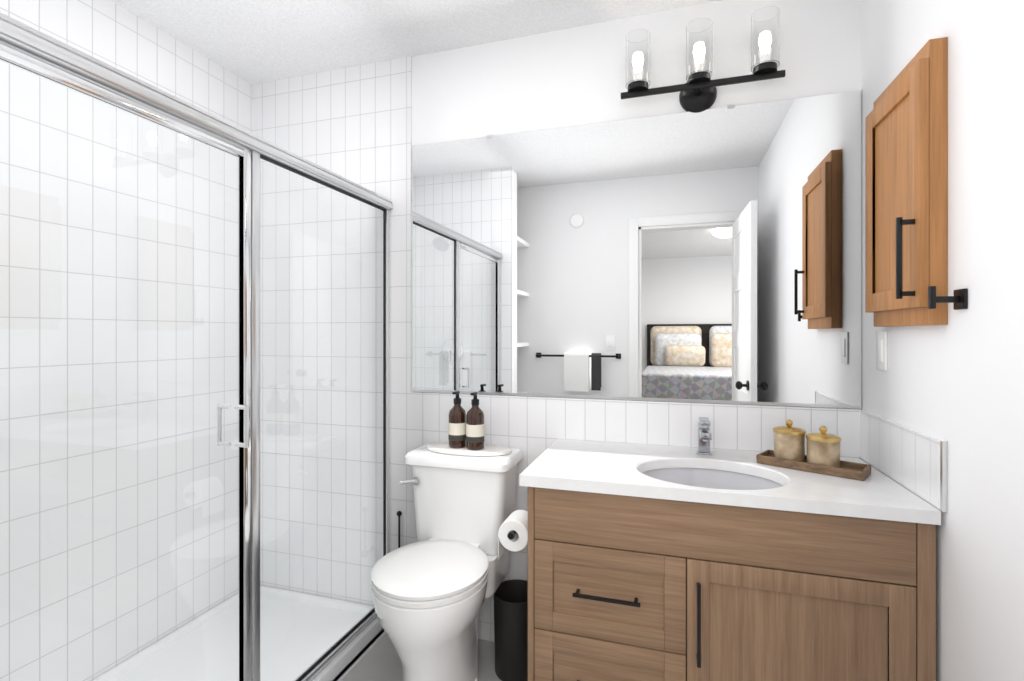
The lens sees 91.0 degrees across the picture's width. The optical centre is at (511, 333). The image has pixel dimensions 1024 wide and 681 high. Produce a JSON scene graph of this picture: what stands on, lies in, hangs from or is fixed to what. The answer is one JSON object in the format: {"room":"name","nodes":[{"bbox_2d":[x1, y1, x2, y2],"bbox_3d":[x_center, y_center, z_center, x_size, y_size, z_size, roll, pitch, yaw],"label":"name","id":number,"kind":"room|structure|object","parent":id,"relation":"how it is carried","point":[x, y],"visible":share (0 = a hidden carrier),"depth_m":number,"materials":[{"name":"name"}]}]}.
{"room":"bathroom","nodes":[
{"label":"bathroom","id":0,"kind":"room"},
{"bbox_2d":[112,0,720,84],"bbox_3d":[-0.329,-1.240,1.113,2.910,0.100,2.330,0,0,17],"label":"ceiling","id":1,"kind":"structure","parent":0,"point":[253,42],"depth_m":1.94,"materials":[{"name":"white paint"}]},
{"bbox_2d":[340,633,500,680],"bbox_3d":[-0.329,1.300,1.113,2.910,0.100,2.330,0,0,17],"label":"floor","id":2,"kind":"structure","parent":0,"point":[379,660],"depth_m":1.90,"materials":[{"name":"grey tile"}]},
{"bbox_2d":[311,617,385,680],"bbox_3d":[-1.097,1.211,1.572,0.769,0.078,1.508,0,0,17],"label":"shower base","id":3,"kind":"object","parent":2,"relation":"on","point":[343,662],"depth_m":1.89,"materials":[{"name":"white plastic"}]},
{"bbox_2d":[0,12,392,680],"bbox_3d":[-0.768,0.295,1.470,0.113,1.750,1.506,0,0,17],"label":"shower enclosure","id":4,"kind":"object","parent":3,"relation":"on","point":[194,392],"visible":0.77,"depth_m":1.25,"materials":[{"name":"clear glass"}]},
{"bbox_2d":[397,511,401,547],"bbox_3d":[-0.470,0.862,2.138,0.052,0.229,0.055,0,0,17],"label":"toilet brush","id":5,"kind":"object","parent":2,"relation":"on","point":[399,513],"visible":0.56,"depth_m":2.12,"materials":[{"name":"black metal"}]},
{"bbox_2d":[371,442,522,680],"bbox_3d":[-0.242,0.850,1.765,0.420,0.800,0.608,0,0,17],"label":"toilet","id":6,"kind":"object","parent":2,"relation":"on","point":[438,583],"visible":0.96,"depth_m":1.71,"materials":[{"name":"white ceramic"}]},
{"bbox_2d":[426,442,510,455],"bbox_3d":[-0.168,0.443,1.938,0.344,0.013,0.176,0,0,17],"label":"tray","id":7,"kind":"object","parent":6,"relation":"on","point":[486,450],"visible":0.79,"depth_m":1.88,"materials":[{"name":"ceramic"}]},
{"bbox_2d":[448,391,465,447],"bbox_3d":[-0.211,0.329,1.946,0.069,0.214,0.069,0,0,17],"label":"pump bottle","id":8,"kind":"object","parent":7,"relation":"on","point":[457,427],"visible":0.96,"depth_m":1.92,"materials":[{"name":"orange glass"}]},
{"bbox_2d":[466,392,483,449],"bbox_3d":[-0.139,0.329,1.913,0.069,0.214,0.069,0,0,17],"label":"pump bottle","id":9,"kind":"object","parent":7,"relation":"on","point":[475,427],"visible":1,"depth_m":1.89,"materials":[{"name":"orange glass"}]},
{"bbox_2d":[494,579,527,680],"bbox_3d":[0.017,1.102,1.870,0.173,0.295,0.173,0,0,17],"label":"waste bin","id":10,"kind":"object","parent":2,"relation":"on","point":[511,626],"visible":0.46,"depth_m":1.80,"materials":[{"name":"black metal"}]},
{"bbox_2d":[519,417,940,680],"bbox_3d":[0.582,0.769,1.557,1.015,0.961,0.538,0,0,17],"label":"bathroom vanity","id":11,"kind":"object","parent":2,"relation":"on","point":[703,561],"visible":0.98,"depth_m":1.33,"materials":[{"name":"brown wood"}]},
{"bbox_2d":[507,530,515,539],"bbox_3d":[0.061,0.650,1.693,0.100,0.044,0.185,0,0,17],"label":"toilet paper holder","id":12,"kind":"object","parent":11,"relation":"attached to","point":[511,535],"visible":0.19,"depth_m":1.62,"materials":[{"name":"black metal"}]},
{"bbox_2d":[498,510,527,559],"bbox_3d":[0.019,0.677,1.693,0.105,0.137,0.105,0,0,17],"label":"toilet paper roll","id":13,"kind":"object","parent":12,"relation":"hanging from","point":[517,521],"visible":0.81,"depth_m":1.65,"materials":[{"name":"white paper"}]},
{"bbox_2d":[756,450,870,480],"bbox_3d":[0.912,0.396,1.533,0.284,0.026,0.108,0,0,44],"label":"tray","id":14,"kind":"object","parent":11,"relation":"on","point":[855,471],"visible":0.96,"depth_m":1.49,"materials":[{"name":"brown wood"}]},
{"bbox_2d":[773,419,805,461],"bbox_3d":[0.868,0.333,1.576,0.092,0.128,0.092,0,0,17],"label":"canister","id":15,"kind":"object","parent":14,"relation":"on","point":[789,441],"visible":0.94,"depth_m":1.54,"materials":[{"name":"beige glass"}]},
{"bbox_2d":[806,426,840,467],"bbox_3d":[0.934,0.337,1.511,0.092,0.120,0.092,0,0,17],"label":"canister","id":16,"kind":"object","parent":14,"relation":"on","point":[823,447],"visible":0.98,"depth_m":1.48,"materials":[{"name":"beige glass"}]},
{"bbox_2d":[412,0,861,408],"bbox_3d":[-0.011,0.030,2.134,2.910,2.440,0.192,0,0,17],"label":"wall","id":17,"kind":"structure","parent":0,"point":[573,76],"depth_m":1.92,"materials":[{"name":"white paint"}]},
{"bbox_2d":[253,56,411,552],"bbox_3d":[-0.839,0.030,2.287,0.853,2.440,0.008,0,0,17],"label":"tiled wall","id":18,"kind":"structure","parent":17,"relation":"attached to","point":[353,124],"depth_m":2.20,"materials":[{"name":"white tile"}]},
{"bbox_2d":[411,392,860,641],"bbox_3d":[0.363,0.750,1.913,1.665,1.000,0.008,0,0,17],"label":"tile","id":19,"kind":"structure","parent":17,"relation":"attached to","point":[531,428],"depth_m":1.92,"materials":[{"name":"white tile"}]},
{"bbox_2d":[412,90,861,408],"bbox_3d":[0.365,-0.281,1.910,1.655,1.055,0.009,0,0,17],"label":"mirror","id":20,"kind":"object","parent":17,"relation":"attached to","point":[713,255],"visible":1,"depth_m":1.86,"materials":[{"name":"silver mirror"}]},
{"bbox_2d":[621,6,785,112],"bbox_3d":[0.652,-0.928,1.756,0.530,0.264,0.134,0,0,17],"label":"sconce","id":21,"kind":"object","parent":17,"relation":"attached to","point":[698,92],"visible":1,"depth_m":1.71,"materials":[{"name":"black metal"}]},
{"bbox_2d":[862,0,1023,680],"bbox_3d":[0.936,0.030,0.619,0.200,2.440,2.138,0,0,17],"label":"wall","id":22,"kind":"structure","parent":0,"point":[956,383],"depth_m":1.06,"materials":[{"name":"white paint"}]},
{"bbox_2d":[876,331,886,369],"bbox_3d":[1.103,0.050,1.505,0.008,0.115,0.070,0,0,17],"label":"light switch","id":23,"kind":"object","parent":22,"relation":"attached to","point":[881,350],"visible":1,"depth_m":1.49,"materials":[{"name":"white plastic"}]},
{"bbox_2d":[860,409,941,509],"bbox_3d":[1.075,0.330,1.414,0.008,0.160,0.520,0,0,17],"label":"tile","id":24,"kind":"structure","parent":22,"relation":"attached to","point":[906,457],"depth_m":1.35,"materials":[{"name":"white tile"}]},
{"bbox_2d":[865,37,947,326],"bbox_3d":[1.003,-0.350,1.324,0.091,0.660,0.337,0,0,17],"label":"medicine cabinet","id":25,"kind":"object","parent":22,"relation":"attached to","point":[906,192],"visible":1,"depth_m":1.20,"materials":[{"name":"brown wood"}]},
{"bbox_2d":[940,441,946,511],"bbox_3d":[0.996,0.329,1.161,0.009,0.162,0.010,0,0,17],"label":"trim","id":26,"kind":"structure","parent":22,"relation":"attached to","point":[943,476],"depth_m":1.16,"materials":[{"name":"silver metal"}]},
{"bbox_2d":[928,286,967,309],"bbox_3d":[0.951,-0.079,1.104,0.060,0.052,0.044,0,0,17],"label":"robe hook","id":27,"kind":"object","parent":22,"relation":"attached to","point":[959,299],"visible":1,"depth_m":1.10,"materials":[{"name":"black metal"}]},
{"bbox_3d":[-1.655,0.030,1.426,0.192,2.440,2.138,0,0,17],"label":"wall","id":28,"kind":"structure","parent":0,"visible":0},
{"bbox_2d":[0,0,252,133],"bbox_3d":[-1.470,0.030,1.684,0.008,2.440,1.518,0,0,17],"label":"tile","id":29,"kind":"structure","parent":28,"relation":"attached to","point":[114,34],"depth_m":1.90,"materials":[{"name":"white tile"}]}
]}

